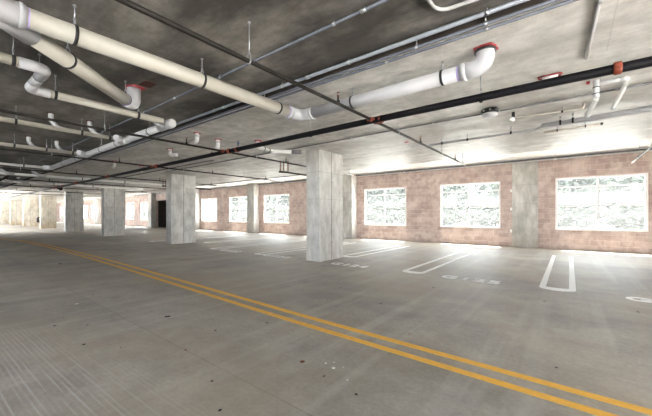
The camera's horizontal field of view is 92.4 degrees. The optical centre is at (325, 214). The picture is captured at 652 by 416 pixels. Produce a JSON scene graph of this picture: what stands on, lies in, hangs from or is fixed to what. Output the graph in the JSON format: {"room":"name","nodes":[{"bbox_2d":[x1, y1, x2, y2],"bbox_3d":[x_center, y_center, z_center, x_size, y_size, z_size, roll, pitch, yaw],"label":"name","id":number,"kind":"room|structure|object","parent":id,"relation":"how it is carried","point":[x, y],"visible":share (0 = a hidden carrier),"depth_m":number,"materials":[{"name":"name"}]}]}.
{"room":"parking garage","nodes":[
{"label":"parking garage","id":0,"kind":"room"},
{"bbox_2d":[37,203,39,221],"bbox_3d":[-55.923,-0.330,54.972,0.200,4.000,12.800,0,0,38],"label":"wall","id":1,"kind":"structure","parent":0,"point":[38,204],"depth_m":58.05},
{"bbox_2d":[158,199,216,227],"bbox_3d":[-14.872,-0.230,33.388,6.500,3.800,3.200,0,0,38],"label":"wall","id":2,"kind":"structure","parent":0,"point":[162,203],"depth_m":32.46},
{"bbox_2d":[0,0,512,187],"bbox_3d":[-29.355,-2.355,21.549,83.200,0.750,8.920,0,0,38],"label":"ceiling","id":3,"kind":"structure","parent":0,"point":[275,24],"depth_m":3.72,"materials":[{"name":"concrete"}]},
{"bbox_2d":[0,157,42,168],"bbox_3d":[-11.980,-1.814,8.826,0.104,0.332,6.200,0,0,37],"label":"pipe","id":4,"kind":"object","parent":3,"relation":"hanging from","point":[1,163],"visible":1,"depth_m":10.76,"materials":[{"name":"white plastic"}]},
{"bbox_2d":[0,134,80,155],"bbox_3d":[-8.693,-1.829,6.265,0.136,0.362,6.203,0,0,36],"label":"pipe","id":5,"kind":"object","parent":3,"relation":"hanging from","point":[32,146],"visible":0.96,"depth_m":7.98,"materials":[{"name":"beige plastic"}]},
{"bbox_2d":[0,106,113,139],"bbox_3d":[-6.502,-1.829,4.558,0.136,0.362,6.202,0,0,37],"label":"pipe","id":6,"kind":"object","parent":3,"relation":"hanging from","point":[54,126],"visible":0.8,"depth_m":6.12,"materials":[{"name":"beige plastic"}]},
{"bbox_2d":[0,175,142,189],"bbox_3d":[-16.139,-1.818,16.058,0.200,0.385,12.500,0,0,38],"label":"pipe","id":7,"kind":"object","parent":3,"relation":"hanging from","point":[17,177],"visible":0.8,"depth_m":17.29,"materials":[{"name":"white plastic"}]},
{"bbox_2d":[0,35,163,123],"bbox_3d":[-4.200,-1.809,2.816,0.992,0.342,6.254,0,0,26],"label":"pipe","id":8,"kind":"object","parent":3,"relation":"hanging from","point":[41,73],"visible":0.98,"depth_m":4.29,"materials":[{"name":"beige plastic"}]},
{"bbox_2d":[0,166,164,185],"bbox_3d":[-12.593,-1.820,13.613,0.190,0.380,13.000,0,0,38],"label":"pipe","id":9,"kind":"object","parent":3,"relation":"hanging from","point":[34,173],"visible":0.88,"depth_m":14.21,"materials":[{"name":"white plastic"}]},
{"bbox_2d":[30,34,145,109],"bbox_3d":[-2.854,-1.817,3.977,0.318,0.425,2.166,0,0,-7],"label":"branch","id":10,"kind":"object","parent":3,"relation":"hanging from","point":[46,45],"visible":0.89,"depth_m":3.70,"materials":[{"name":"beige plastic"}]},
{"bbox_2d":[43,119,176,169],"bbox_3d":[-6.518,-1.797,8.530,9.157,0.366,0.363,0,0,38],"label":"pipe","id":11,"kind":"object","parent":3,"relation":"hanging from","point":[169,123],"visible":0.91,"depth_m":7.15,"materials":[{"name":"white plastic"}]},
{"bbox_2d":[138,80,156,87],"bbox_3d":[-2.701,-1.977,4.734,0.240,0.010,0.170,0,0,38],"label":"ceiling plate","id":12,"kind":"object","parent":3,"relation":"attached to","point":[145,83],"visible":1,"depth_m":4.73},
{"bbox_2d":[9,0,388,175],"bbox_3d":[-8.242,-1.955,9.678,35.100,0.050,0.039,0,0,38],"label":"conduit","id":13,"kind":"object","parent":3,"relation":"attached to","point":[364,9],"visible":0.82,"depth_m":3.70,"materials":[{"name":"metal"}]},
{"bbox_2d":[0,0,498,120],"bbox_3d":[-2.263,-1.786,2.724,8.150,0.388,2.886,0,0,-30],"label":"drain pipe","id":14,"kind":"object","parent":3,"relation":"hanging from","point":[26,24],"visible":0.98,"depth_m":3.56,"materials":[{"name":"beige plastic"}]},
{"bbox_2d":[0,0,547,188],"bbox_3d":[-11.631,-1.935,13.383,45.200,0.087,0.019,0,0,38],"label":"trim","id":15,"kind":"structure","parent":3,"relation":"attached to","point":[529,3],"depth_m":3.81,"materials":[{"name":"metal"}]},
{"bbox_2d":[77,0,559,162],"bbox_3d":[-1.430,-1.917,5.405,19.100,0.126,0.041,0,0,38],"label":"conduit","id":16,"kind":"object","parent":3,"relation":"attached to","point":[548,2],"visible":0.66,"depth_m":3.63,"materials":[{"name":"metal"}]},
{"bbox_2d":[176,0,528,125],"bbox_3d":[-1.483,-1.941,5.338,19.100,0.078,0.056,0,0,38],"label":"conduit","id":17,"kind":"object","parent":3,"relation":"attached to","point":[487,11],"visible":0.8,"depth_m":3.58,"materials":[{"name":"metal"}]},
{"bbox_2d":[426,0,478,10],"bbox_3d":[1.102,-1.954,2.717,1.246,0.051,0.527,0,0,-9],"label":"conduit","id":18,"kind":"object","parent":3,"relation":"attached to","point":[430,2],"visible":1,"depth_m":2.90,"materials":[{"name":"plastic"}]},
{"bbox_2d":[0,222,651,415],"bbox_3d":[-25.581,1.520,26.392,83.200,0.300,21.200,0,0,38],"label":"floor","id":19,"kind":"structure","parent":0,"point":[597,340],"depth_m":3.70,"materials":[{"name":"concrete"}]},
{"bbox_2d":[0,202,9,223],"bbox_3d":[-48.782,-0.265,47.635,0.506,3.270,1.200,0,0,38],"label":"concrete column","id":20,"kind":"structure","parent":19,"relation":"on","point":[4,206],"depth_m":47.38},
{"bbox_2d":[10,200,22,224],"bbox_3d":[-41.816,-0.265,42.208,0.506,3.270,1.200,0,0,38],"label":"concrete column","id":21,"kind":"structure","parent":19,"relation":"on","point":[16,207],"depth_m":42.03,"materials":[{"name":"concrete"}]},
{"bbox_2d":[23,198,36,226],"bbox_3d":[-34.850,-0.265,36.782,0.506,3.270,1.200,0,0,38],"label":"concrete column","id":22,"kind":"structure","parent":19,"relation":"on","point":[29,205],"depth_m":36.57,"materials":[{"name":"concrete"}]},
{"bbox_2d":[40,195,55,228],"bbox_3d":[-27.884,-0.265,31.356,0.506,3.270,1.200,0,0,38],"label":"concrete column","id":23,"kind":"structure","parent":19,"relation":"on","point":[47,203],"depth_m":31.13,"materials":[{"name":"concrete"}]},
{"bbox_2d":[61,201,63,221],"bbox_3d":[-46.740,-0.480,55.615,0.900,3.700,0.500,0,0,38],"label":"concrete pier","id":24,"kind":"object","parent":19,"relation":"on","point":[62,202],"visible":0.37,"depth_m":55.27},
{"bbox_2d":[64,191,83,231],"bbox_3d":[-20.919,-0.265,25.929,0.506,3.270,1.200,0,0,38],"label":"concrete column","id":25,"kind":"structure","parent":19,"relation":"on","point":[73,202],"depth_m":25.71,"materials":[{"name":"concrete"}]},
{"bbox_2d":[94,198,99,223],"bbox_3d":[-32.797,-0.480,44.753,0.850,3.700,0.500,0,0,38],"label":"concrete pier","id":26,"kind":"object","parent":19,"relation":"on","point":[96,200],"visible":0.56,"depth_m":44.49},
{"bbox_2d":[101,185,124,235],"bbox_3d":[-13.953,-0.265,20.503,0.506,3.270,1.200,0,0,38],"label":"concrete column","id":27,"kind":"structure","parent":19,"relation":"on","point":[112,200],"depth_m":20.25,"materials":[{"name":"concrete"}]},
{"bbox_2d":[148,193,155,226],"bbox_3d":[-18.912,-0.480,33.937,0.850,3.700,0.500,0,0,38],"label":"concrete pier","id":28,"kind":"object","parent":19,"relation":"on","point":[151,196],"visible":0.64,"depth_m":33.70,"materials":[{"name":"concrete"}]},
{"bbox_2d":[166,174,195,243],"bbox_3d":[-6.987,-0.265,15.077,0.506,3.270,1.200,0,0,38],"label":"concrete column","id":29,"kind":"structure","parent":19,"relation":"on","point":[180,189],"depth_m":14.80,"materials":[{"name":"concrete"}]},
{"bbox_2d":[149,235,241,241],"bbox_3d":[-7.108,1.368,18.213,0.550,0.004,6.000,0,0,38],"label":"divider","id":30,"kind":"object","parent":19,"relation":"on","point":[240,235],"visible":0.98,"depth_m":17.93,"materials":[{"name":"white paint"}]},
{"bbox_2d":[196,189,199,229],"bbox_3d":[-12.029,-0.480,28.575,0.900,3.700,0.500,0,0,38],"label":"concrete pier","id":31,"kind":"object","parent":19,"relation":"on","point":[197,190],"visible":0.28,"depth_m":28.33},
{"bbox_2d":[203,237,277,242],"bbox_3d":[-4.502,1.368,17.051,0.550,0.004,4.630,0,0,38],"label":"divider","id":32,"kind":"object","parent":19,"relation":"on","point":[267,237],"visible":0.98,"depth_m":16.54,"materials":[{"name":"white paint"}]},
{"bbox_2d":[247,183,258,232],"bbox_3d":[-5.485,-0.480,23.477,0.790,3.700,0.500,0,0,38],"label":"concrete pier","id":33,"kind":"object","parent":19,"relation":"on","point":[252,188],"visible":0.88,"depth_m":23.24,"materials":[{"name":"concrete"}]},
{"bbox_2d":[210,239,305,248],"bbox_3d":[-2.737,1.368,14.809,0.550,0.004,6.000,0,0,38],"label":"divider","id":34,"kind":"object","parent":19,"relation":"on","point":[304,239],"visible":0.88,"depth_m":14.09,"materials":[{"name":"white paint"}]},
{"bbox_2d":[254,242,355,254],"bbox_3d":[-0.552,1.368,13.106,0.550,0.004,6.000,0,0,38],"label":"divider","id":35,"kind":"object","parent":19,"relation":"on","point":[343,242],"visible":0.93,"depth_m":11.60,"materials":[{"name":"white paint"}]},
{"bbox_2d":[3,239,618,415],"bbox_3d":[-8.378,1.368,9.843,38.877,0.004,1.989,0,0,35],"label":"painted line","id":36,"kind":"object","parent":19,"relation":"on","point":[564,402],"visible":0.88,"depth_m":2.97,"materials":[{"name":"yellow paint"}]},
{"bbox_2d":[306,149,342,261],"bbox_3d":[-0.021,-0.265,9.650,0.506,3.270,1.200,0,0,38],"label":"concrete column","id":37,"kind":"structure","parent":19,"relation":"on","point":[324,169],"depth_m":9.29,"materials":[{"name":"concrete"}]},
{"bbox_2d":[0,238,651,414],"bbox_3d":[-8.234,1.368,10.028,38.877,0.004,1.989,0,0,35],"label":"painted line","id":38,"kind":"object","parent":19,"relation":"on","point":[493,368],"visible":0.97,"depth_m":3.03,"materials":[{"name":"yellow paint"}]},
{"bbox_2d":[331,263,367,267],"bbox_3d":[0.629,1.368,8.504,1.140,0.003,0.330,0,0,38],"label":"painted number","id":39,"kind":"object","parent":19,"relation":"on","point":[331,263],"visible":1,"depth_m":8.40,"materials":[{"name":"white paint"}]},
{"bbox_2d":[343,174,356,238],"bbox_3d":[1.303,-0.480,18.164,0.830,3.700,0.540,0,0,38],"label":"concrete pier","id":40,"kind":"object","parent":19,"relation":"on","point":[349,181],"visible":0.74,"depth_m":17.92,"materials":[{"name":"concrete"}]},
{"bbox_2d":[343,245,408,256],"bbox_3d":[2.054,1.368,11.944,0.550,0.004,4.630,0,0,38],"label":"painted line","id":41,"kind":"object","parent":19,"relation":"on","point":[398,245],"visible":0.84,"depth_m":11.29,"materials":[{"name":"white paint"}]},
{"bbox_2d":[403,250,478,273],"bbox_3d":[3.818,1.368,9.702,0.550,0.004,6.000,0,0,38],"label":"divider","id":42,"kind":"object","parent":19,"relation":"on","point":[433,268],"visible":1,"depth_m":8.57,"materials":[{"name":"white paint"}]},
{"bbox_2d":[442,275,499,283],"bbox_3d":[3.043,1.368,6.623,1.140,0.003,0.330,0,0,38],"label":"painted number","id":43,"kind":"object","parent":19,"relation":"on","point":[444,276],"visible":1,"depth_m":6.59,"materials":[{"name":"white paint"}]},
{"bbox_2d":[512,161,537,247],"bbox_3d":[8.292,-0.405,13.037,0.920,3.550,0.040,0,0,38],"label":"concrete pier","id":44,"kind":"object","parent":19,"relation":"on","point":[524,175],"visible":1,"depth_m":13.00,"materials":[{"name":"concrete"}]},
{"bbox_2d":[539,255,575,291],"bbox_3d":[6.003,1.368,8.000,0.550,0.004,6.000,0,0,38],"label":"divider","id":45,"kind":"object","parent":19,"relation":"on","point":[572,286],"visible":1,"depth_m":6.79,"materials":[{"name":"white paint"}]},
{"bbox_2d":[626,297,651,302],"bbox_3d":[5.386,1.368,4.798,1.140,0.003,0.330,0,0,38],"label":"painted number","id":46,"kind":"object","parent":19,"relation":"on","point":[629,298],"visible":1,"depth_m":5.03,"materials":[{"name":"white paint"}]},
{"bbox_2d":[0,0,651,202],"bbox_3d":[-24.217,-2.315,28.144,83.200,0.830,7.800,0,0,38],"label":"ceiling","id":47,"kind":"structure","parent":0,"point":[555,40],"depth_m":6.04,"materials":[{"name":"concrete"}]},
{"bbox_2d":[0,192,100,196],"bbox_3d":[-23.299,-1.761,22.650,0.128,0.438,14.100,0,0,38],"label":"branch","id":48,"kind":"object","parent":47,"relation":"hanging from","point":[0,192],"visible":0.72,"depth_m":24.31,"materials":[{"name":"brown metal"}]},
{"bbox_2d":[0,187,135,195],"bbox_3d":[-19.907,-1.761,20.008,0.128,0.438,14.100,0,0,38],"label":"branch","id":49,"kind":"object","parent":47,"relation":"hanging from","point":[16,187],"visible":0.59,"depth_m":21.38,"materials":[{"name":"brown metal"}]},
{"bbox_2d":[0,184,159,193],"bbox_3d":[-16.515,-1.761,17.365,0.128,0.438,14.100,0,0,38],"label":"branch","id":50,"kind":"object","parent":47,"relation":"hanging from","point":[0,184],"visible":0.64,"depth_m":18.72,"materials":[{"name":"brown metal"}]},
{"bbox_2d":[0,176,165,188],"bbox_3d":[-13.123,-1.761,14.723,0.128,0.438,14.100,0,0,38],"label":"branch","id":51,"kind":"object","parent":47,"relation":"hanging from","point":[1,176],"visible":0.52,"depth_m":15.47,"materials":[{"name":"brown metal"}]},
{"bbox_2d":[0,158,230,186],"bbox_3d":[-9.731,-1.761,12.080,0.128,0.438,14.100,0,0,38],"label":"branch","id":52,"kind":"object","parent":47,"relation":"hanging from","point":[76,173],"visible":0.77,"depth_m":12.27,"materials":[{"name":"brown metal"}]},
{"bbox_2d":[0,139,284,181],"bbox_3d":[-6.299,-1.761,9.407,0.128,0.438,14.100,0,0,38],"label":"branch","id":53,"kind":"object","parent":47,"relation":"hanging from","point":[51,154],"visible":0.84,"depth_m":9.39,"materials":[{"name":"brown metal"}]},
{"bbox_2d":[73,159,213,186],"bbox_3d":[-10.300,-1.863,15.662,16.500,0.074,0.060,0,0,38],"label":"conduit","id":54,"kind":"object","parent":47,"relation":"attached to","point":[213,159],"visible":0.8,"depth_m":13.02,"materials":[{"name":"metal"}]},
{"bbox_2d":[167,148,177,156],"bbox_3d":[-4.411,-1.792,8.960,0.388,0.277,0.158,0,0,34],"label":"trap","id":55,"kind":"object","parent":47,"relation":"hanging from","point":[170,153],"visible":0.97,"depth_m":8.95,"materials":[{"name":"white plastic"}]},
{"bbox_2d":[0,109,354,175],"bbox_3d":[-3.183,-1.761,6.979,0.128,0.438,14.100,0,0,38],"label":"branch","id":56,"kind":"object","parent":47,"relation":"hanging from","point":[1,110],"visible":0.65,"depth_m":6.07,"materials":[{"name":"brown metal"}]},
{"bbox_2d":[162,179,210,189],"bbox_3d":[-7.696,-1.688,17.433,0.272,0.425,2.754,0,0,38],"label":"pipes","id":57,"kind":"object","parent":47,"relation":"hanging from","point":[165,179],"visible":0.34,"depth_m":17.88,"materials":[{"name":"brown metal"}]},
{"bbox_2d":[189,132,200,144],"bbox_3d":[-3.112,-1.791,7.377,0.437,0.277,0.158,0,0,41],"label":"trap","id":58,"kind":"object","parent":47,"relation":"hanging from","point":[197,135],"visible":0.97,"depth_m":7.27,"materials":[{"name":"white plastic"}]},
{"bbox_2d":[132,175,297,192],"bbox_3d":[-8.685,-1.880,20.582,21.000,0.044,0.044,0,0,38],"label":"conduit","id":59,"kind":"object","parent":47,"relation":"attached to","point":[291,175],"visible":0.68,"depth_m":17.57,"materials":[{"name":"metal"}]},
{"bbox_2d":[215,139,220,148],"bbox_3d":[-2.739,-1.791,7.917,0.156,0.277,0.218,0,0,-26],"label":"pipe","id":60,"kind":"object","parent":47,"relation":"hanging from","point":[217,140],"visible":0.91,"depth_m":7.86,"materials":[{"name":"white plastic"}]},
{"bbox_2d":[254,140,300,153],"bbox_3d":[-1.292,-1.788,8.351,1.294,0.265,0.331,0,0,-29],"label":"drain assembly","id":61,"kind":"object","parent":47,"relation":"hanging from","point":[256,141],"visible":0.8,"depth_m":8.40,"materials":[{"name":"white plastic"}]},
{"bbox_2d":[115,0,466,165],"bbox_3d":[0.131,-1.761,4.398,0.128,0.438,14.100,0,0,38],"label":"branch","id":62,"kind":"object","parent":47,"relation":"hanging from","point":[128,3],"visible":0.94,"depth_m":3.21,"materials":[{"name":"dark brown steel"},{"name":"zinc steel"},{"name":"brown copper"}]},
{"bbox_2d":[279,161,305,175],"bbox_3d":[-0.730,-1.688,12.006,0.272,0.425,2.754,0,0,38],"label":"pipes","id":63,"kind":"object","parent":47,"relation":"hanging from","point":[280,171],"visible":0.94,"depth_m":11.05,"materials":[{"name":"brown metal"}]},
{"bbox_2d":[79,0,578,163],"bbox_3d":[-1.393,-1.867,5.452,19.100,0.066,0.041,0,0,38],"label":"conduit","id":64,"kind":"object","parent":47,"relation":"attached to","point":[487,28],"visible":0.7,"depth_m":3.63,"materials":[{"name":"metal"}]},
{"bbox_2d":[9,56,651,197],"bbox_3d":[-10.898,-1.714,14.405,45.100,0.372,0.303,0,0,38],"label":"pipe","id":65,"kind":"object","parent":47,"relation":"hanging from","point":[618,67],"visible":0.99,"depth_m":4.45,"materials":[{"name":"black metal"}]},
{"bbox_2d":[166,82,651,171],"bbox_3d":[0.433,-1.882,7.797,19.101,0.037,0.068,0,0,38],"label":"conduit","id":66,"kind":"object","parent":47,"relation":"attached to","point":[650,82],"visible":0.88,"depth_m":6.09,"materials":[{"name":"metal"}]},
{"bbox_2d":[480,107,499,118],"bbox_3d":[2.949,-1.823,5.625,0.292,0.155,0.292,0,0,-41],"label":"ceiling lamp","id":67,"kind":"object","parent":47,"relation":"attached to","point":[490,112],"visible":1,"depth_m":5.54,"materials":[{"name":"metal"}]},
{"bbox_2d":[509,112,514,121],"bbox_3d":[3.449,-1.810,5.794,0.100,0.180,0.100,0,0,38],"label":"smoke detector","id":68,"kind":"object","parent":47,"relation":"attached to","point":[511,119],"visible":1,"depth_m":5.76,"materials":[{"name":"white plastic"}]},
{"bbox_2d":[405,106,651,147],"bbox_3d":[5.314,-1.835,5.438,8.537,0.214,0.330,0,0,42],"label":"pipe","id":69,"kind":"object","parent":47,"relation":"hanging from","point":[573,120],"visible":0.99,"depth_m":5.96,"materials":[{"name":"grey paint"}]},
{"bbox_2d":[537,72,562,79],"bbox_3d":[3.061,-1.888,4.271,0.278,0.056,0.118,0,0,38],"label":"ceiling fitting","id":70,"kind":"object","parent":47,"relation":"attached to","point":[560,73],"depth_m":4.24,"materials":[{"name":"white plastic"}]},
{"bbox_2d":[516,103,584,118],"bbox_3d":[3.956,-1.840,5.532,1.014,0.128,0.080,0,0,26],"label":"supply pipe","id":71,"kind":"object","parent":47,"relation":"hanging from","point":[562,110],"visible":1,"depth_m":5.47,"materials":[{"name":"brown metal"}]},
{"bbox_2d":[544,122,602,132],"bbox_3d":[4.980,-1.810,6.319,0.938,0.179,0.068,0,0,45],"label":"pipe","id":72,"kind":"object","parent":47,"relation":"hanging from","point":[601,123],"visible":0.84,"depth_m":6.29,"materials":[{"name":"brown metal"}]},
{"bbox_2d":[584,0,602,59],"bbox_3d":[2.721,-1.880,3.179,0.044,0.042,1.441,0,0,36],"label":"conduit","id":73,"kind":"object","parent":47,"relation":"attached to","point":[599,2],"visible":1,"depth_m":3.11,"materials":[{"name":"plastic"}]},
{"bbox_2d":[584,76,630,117],"bbox_3d":[4.292,-1.773,4.820,0.467,0.294,1.284,0,0,38],"label":"pipe","id":74,"kind":"object","parent":47,"relation":"hanging from","point":[596,83],"visible":0.99,"depth_m":4.41,"materials":[{"name":"grey paint"}]},
{"bbox_2d":[631,140,651,163],"bbox_3d":[4.164,-1.936,2.904,0.128,0.788,16.700,0,0,38],"label":"branch","id":75,"kind":"object","parent":47,"relation":"hanging from","point":[650,147],"visible":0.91,"depth_m":8.37,"materials":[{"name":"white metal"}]},
{"bbox_2d":[56,151,651,253],"bbox_3d":[-18.693,-0.410,34.210,84.460,3.560,0.200,0,0,38],"label":"wall","id":76,"kind":"structure","parent":0,"point":[422,187],"depth_m":14.84,"materials":[{"name":"brick"}]},
{"bbox_2d":[126,203,133,219],"bbox_3d":[-23.956,-0.425,38.243,2.500,2.070,0.135,0,0,38],"label":"window","id":77,"kind":"structure","parent":76,"relation":"in","point":[126,203],"depth_m":38.24,"materials":[{"name":"white plastic"}]},
{"bbox_2d":[141,202,147,219],"bbox_3d":[-20.564,-0.425,35.600,2.500,2.070,0.135,0,0,38],"label":"window","id":78,"kind":"structure","parent":76,"relation":"in","point":[145,211],"depth_m":35.90,"materials":[{"name":"white plastic"}]},
{"bbox_2d":[202,198,216,221],"bbox_3d":[-10.308,-0.425,27.611,2.500,2.070,0.135,0,0,38],"label":"window","id":79,"kind":"structure","parent":76,"relation":"in","point":[209,202],"depth_m":27.61,"materials":[{"name":"white plastic"}]},
{"bbox_2d":[229,196,246,221],"bbox_3d":[-6.975,-0.425,25.015,2.550,2.070,0.135,0,0,38],"label":"window","id":80,"kind":"structure","parent":76,"relation":"in","point":[230,201],"depth_m":25.14,"materials":[{"name":"white plastic"}]},
{"bbox_2d":[264,194,288,223],"bbox_3d":[-3.547,-0.425,22.345,2.660,2.070,0.135,0,0,38],"label":"window","id":81,"kind":"structure","parent":76,"relation":"in","point":[276,199],"depth_m":22.34,"materials":[{"name":"white plastic"}]},
{"bbox_2d":[56,147,651,202],"bbox_3d":[-19.196,-2.260,34.589,83.200,0.140,0.220,0,0,38],"label":"trim","id":82,"kind":"structure","parent":76,"relation":"attached to","point":[647,147],"depth_m":13.92,"materials":[{"name":"grey paint"}]},
{"bbox_2d":[364,187,405,225],"bbox_3d":[3.202,-0.425,17.087,2.550,2.070,0.135,0,0,38],"label":"window","id":83,"kind":"structure","parent":76,"relation":"in","point":[365,195],"depth_m":17.09,"materials":[{"name":"white plastic"}]},
{"bbox_2d":[440,181,499,228],"bbox_3d":[6.598,-0.425,14.442,2.600,2.070,0.135,0,0,38],"label":"window","id":84,"kind":"structure","parent":76,"relation":"in","point":[467,184],"depth_m":14.45,"materials":[{"name":"white plastic"}]},
{"bbox_2d":[555,173,647,231],"bbox_3d":[10.171,-0.425,11.658,2.600,2.070,0.135,0,0,38],"label":"window","id":85,"kind":"structure","parent":76,"relation":"in","point":[634,174],"depth_m":11.66,"materials":[{"name":"white plastic"}]},
{"bbox_2d":[56,139,651,201],"bbox_3d":[-20.444,-2.530,32.988,83.200,0.400,4.480,0,0,38],"label":"beam","id":86,"kind":"structure","parent":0,"point":[643,143],"depth_m":13.19,"materials":[{"name":"paint"}]},
{"bbox_2d":[137,148,651,195],"bbox_3d":[-4.345,-2.278,22.817,45.100,0.104,0.068,0,0,38],"label":"conduit","id":87,"kind":"object","parent":86,"relation":"attached to","point":[646,148],"visible":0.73,"depth_m":13.79,"materials":[{"name":"metal"}]},
{"label":"outside","id":88,"kind":"structure","parent":0,"visible":0},
{"bbox_2d":[266,219,613,228],"bbox_3d":[-21.466,1.585,29.398,150.000,0.270,140.000,0,0,38],"label":"paving","id":89,"kind":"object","parent":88,"point":[462,223],"depth_m":41.91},
{"bbox_2d":[128,210,133,218],"bbox_3d":[-49.399,0.044,80.937,4.659,2.817,3.809,0,0,38],"label":"shrub","id":90,"kind":"object","parent":89,"relation":"on","point":[132,211],"visible":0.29,"depth_m":80.04,"materials":[{"name":"green plant"}]},
{"bbox_2d":[142,209,147,218],"bbox_3d":[-43.307,0.054,76.157,4.659,2.798,3.809,0,0,38],"label":"shrub","id":91,"kind":"object","parent":89,"relation":"on","point":[143,213],"visible":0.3,"depth_m":75.15,"materials":[{"name":"green plant"}]},
{"bbox_2d":[231,204,236,220],"bbox_3d":[-17.463,-0.223,55.801,3.719,3.353,4.641,0,0,-43],"label":"shrub","id":92,"kind":"object","parent":89,"relation":"on","point":[234,207],"visible":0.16,"depth_m":55.23,"materials":[{"name":"green plant"}]},
{"bbox_2d":[231,197,242,220],"bbox_3d":[-16.766,-2.232,58.766,6.082,7.378,5.863,0,0,36],"label":"tree","id":93,"kind":"object","parent":89,"relation":"on","point":[232,199],"visible":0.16,"depth_m":56.51,"materials":[{"name":"green plant"}]},
{"bbox_2d":[233,206,246,220],"bbox_3d":[-14.084,-0.057,53.834,3.719,3.019,4.641,0,0,-43],"label":"shrub","id":94,"kind":"object","parent":89,"relation":"on","point":[243,217],"visible":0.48,"depth_m":53.08,"materials":[{"name":"green plant"}]},
{"bbox_2d":[240,196,271,207],"bbox_3d":[-12.296,-2.814,55.810,6.265,8.543,6.040,0,0,8],"label":"tree","id":95,"kind":"object","parent":89,"relation":"on","point":[243,201],"visible":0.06,"depth_m":54.78,"materials":[{"name":"green plant"}]},
{"bbox_2d":[266,204,284,221],"bbox_3d":[-7.994,-0.103,48.929,3.719,3.112,4.641,0,0,-43],"label":"shrub","id":96,"kind":"object","parent":89,"relation":"on","point":[271,212],"visible":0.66,"depth_m":48.20,"materials":[{"name":"green plant"}]},
{"bbox_2d":[269,195,288,221],"bbox_3d":[-7.039,-2.061,52.157,5.288,7.035,5.098,0,0,-39],"label":"tree","id":97,"kind":"object","parent":89,"relation":"on","point":[285,203],"visible":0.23,"depth_m":50.62,"materials":[{"name":"green plant"}]},
{"bbox_2d":[278,207,288,221],"bbox_3d":[-5.052,0.092,46.468,3.719,2.721,4.641,0,0,-43],"label":"shrub","id":98,"kind":"object","parent":89,"relation":"on","point":[285,213],"visible":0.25,"depth_m":45.88,"materials":[{"name":"green plant"}]},
{"bbox_2d":[366,203,373,223],"bbox_3d":[3.964,-0.096,39.244,3.719,3.098,4.641,0,0,-43],"label":"shrub","id":99,"kind":"object","parent":89,"relation":"on","point":[367,205],"visible":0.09,"depth_m":38.26,"materials":[{"name":"green plant"}]},
{"bbox_2d":[366,189,390,222],"bbox_3d":[6.949,-2.682,42.950,5.909,8.278,6.129,0,0,30],"label":"tree","id":100,"kind":"object","parent":89,"relation":"on","point":[374,199],"visible":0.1,"depth_m":41.52,"materials":[{"name":"green plant"}]},
{"bbox_2d":[366,200,399,223],"bbox_3d":[6.943,-0.140,37.409,3.719,3.185,4.641,0,0,-43],"label":"shrub","id":101,"kind":"object","parent":89,"relation":"on","point":[378,217],"visible":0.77,"depth_m":36.73,"materials":[{"name":"green plant"}]},
{"bbox_2d":[385,188,404,221],"bbox_3d":[10.294,-2.396,39.387,5.549,7.706,5.756,0,0,-19],"label":"tree","id":102,"kind":"object","parent":89,"relation":"on","point":[394,198],"visible":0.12,"depth_m":37.97,"materials":[{"name":"green plant"}]},
{"bbox_2d":[391,198,404,224],"bbox_3d":[9.598,-0.222,35.199,3.719,3.350,4.641,0,0,-43],"label":"shrub","id":103,"kind":"object","parent":89,"relation":"on","point":[400,217],"visible":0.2,"depth_m":35.03,"materials":[{"name":"green plant"}]},
{"bbox_2d":[442,198,462,225],"bbox_3d":[12.379,-0.155,32.852,3.719,3.215,4.641,0,0,-43],"label":"shrub","id":104,"kind":"object","parent":89,"relation":"on","point":[450,217],"visible":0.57,"depth_m":31.85,"materials":[{"name":"green plant"}]},
{"bbox_2d":[442,185,474,225],"bbox_3d":[14.017,-1.917,35.256,5.052,6.747,5.241,0,0,-13],"label":"tree","id":105,"kind":"object","parent":89,"relation":"on","point":[460,197],"visible":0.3,"depth_m":33.73,"materials":[{"name":"green plant"}]},
{"bbox_2d":[457,197,498,225],"bbox_3d":[15.175,-0.128,30.401,3.719,3.162,4.641,0,0,-43],"label":"shrub","id":106,"kind":"object","parent":89,"relation":"on","point":[481,216],"visible":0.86,"depth_m":29.73,"materials":[{"name":"green plant"}]},
{"bbox_2d":[471,184,498,225],"bbox_3d":[20.236,-2.461,37.547,5.404,7.836,5.605,0,0,-19],"label":"tree","id":107,"kind":"object","parent":89,"relation":"on","point":[481,186],"visible":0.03,"depth_m":37.30,"materials":[{"name":"green plant"}]},
{"bbox_2d":[481,183,498,224],"bbox_3d":[19.147,-1.694,32.453,5.187,6.300,5.381,0,0,-43],"label":"tree","id":108,"kind":"object","parent":89,"relation":"on","point":[495,186],"visible":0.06,"depth_m":32.44,"materials":[{"name":"green plant"}]},
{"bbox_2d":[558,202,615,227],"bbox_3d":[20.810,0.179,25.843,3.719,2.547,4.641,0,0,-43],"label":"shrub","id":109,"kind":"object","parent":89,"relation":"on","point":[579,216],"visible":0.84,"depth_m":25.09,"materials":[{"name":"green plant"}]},
{"bbox_2d":[558,177,618,222],"bbox_3d":[23.387,-2.059,29.544,5.754,7.030,5.968,0,0,-19],"label":"tree","id":110,"kind":"object","parent":89,"relation":"on","point":[576,195],"visible":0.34,"depth_m":27.80,"materials":[{"name":"green plant"}]},
{"bbox_2d":[600,177,644,228],"bbox_3d":[29.861,-2.189,32.292,5.670,7.291,5.882,0,0,3],"label":"tree","id":111,"kind":"object","parent":89,"relation":"on","point":[609,208],"visible":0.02,"depth_m":31.39,"materials":[{"name":"green plant"}]},
{"bbox_2d":[602,198,644,229],"bbox_3d":[23.966,0.094,23.897,3.719,2.716,4.641,0,0,-43],"label":"shrub","id":112,"kind":"object","parent":89,"relation":"on","point":[630,217],"visible":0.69,"depth_m":23.65,"materials":[{"name":"green plant"}]},
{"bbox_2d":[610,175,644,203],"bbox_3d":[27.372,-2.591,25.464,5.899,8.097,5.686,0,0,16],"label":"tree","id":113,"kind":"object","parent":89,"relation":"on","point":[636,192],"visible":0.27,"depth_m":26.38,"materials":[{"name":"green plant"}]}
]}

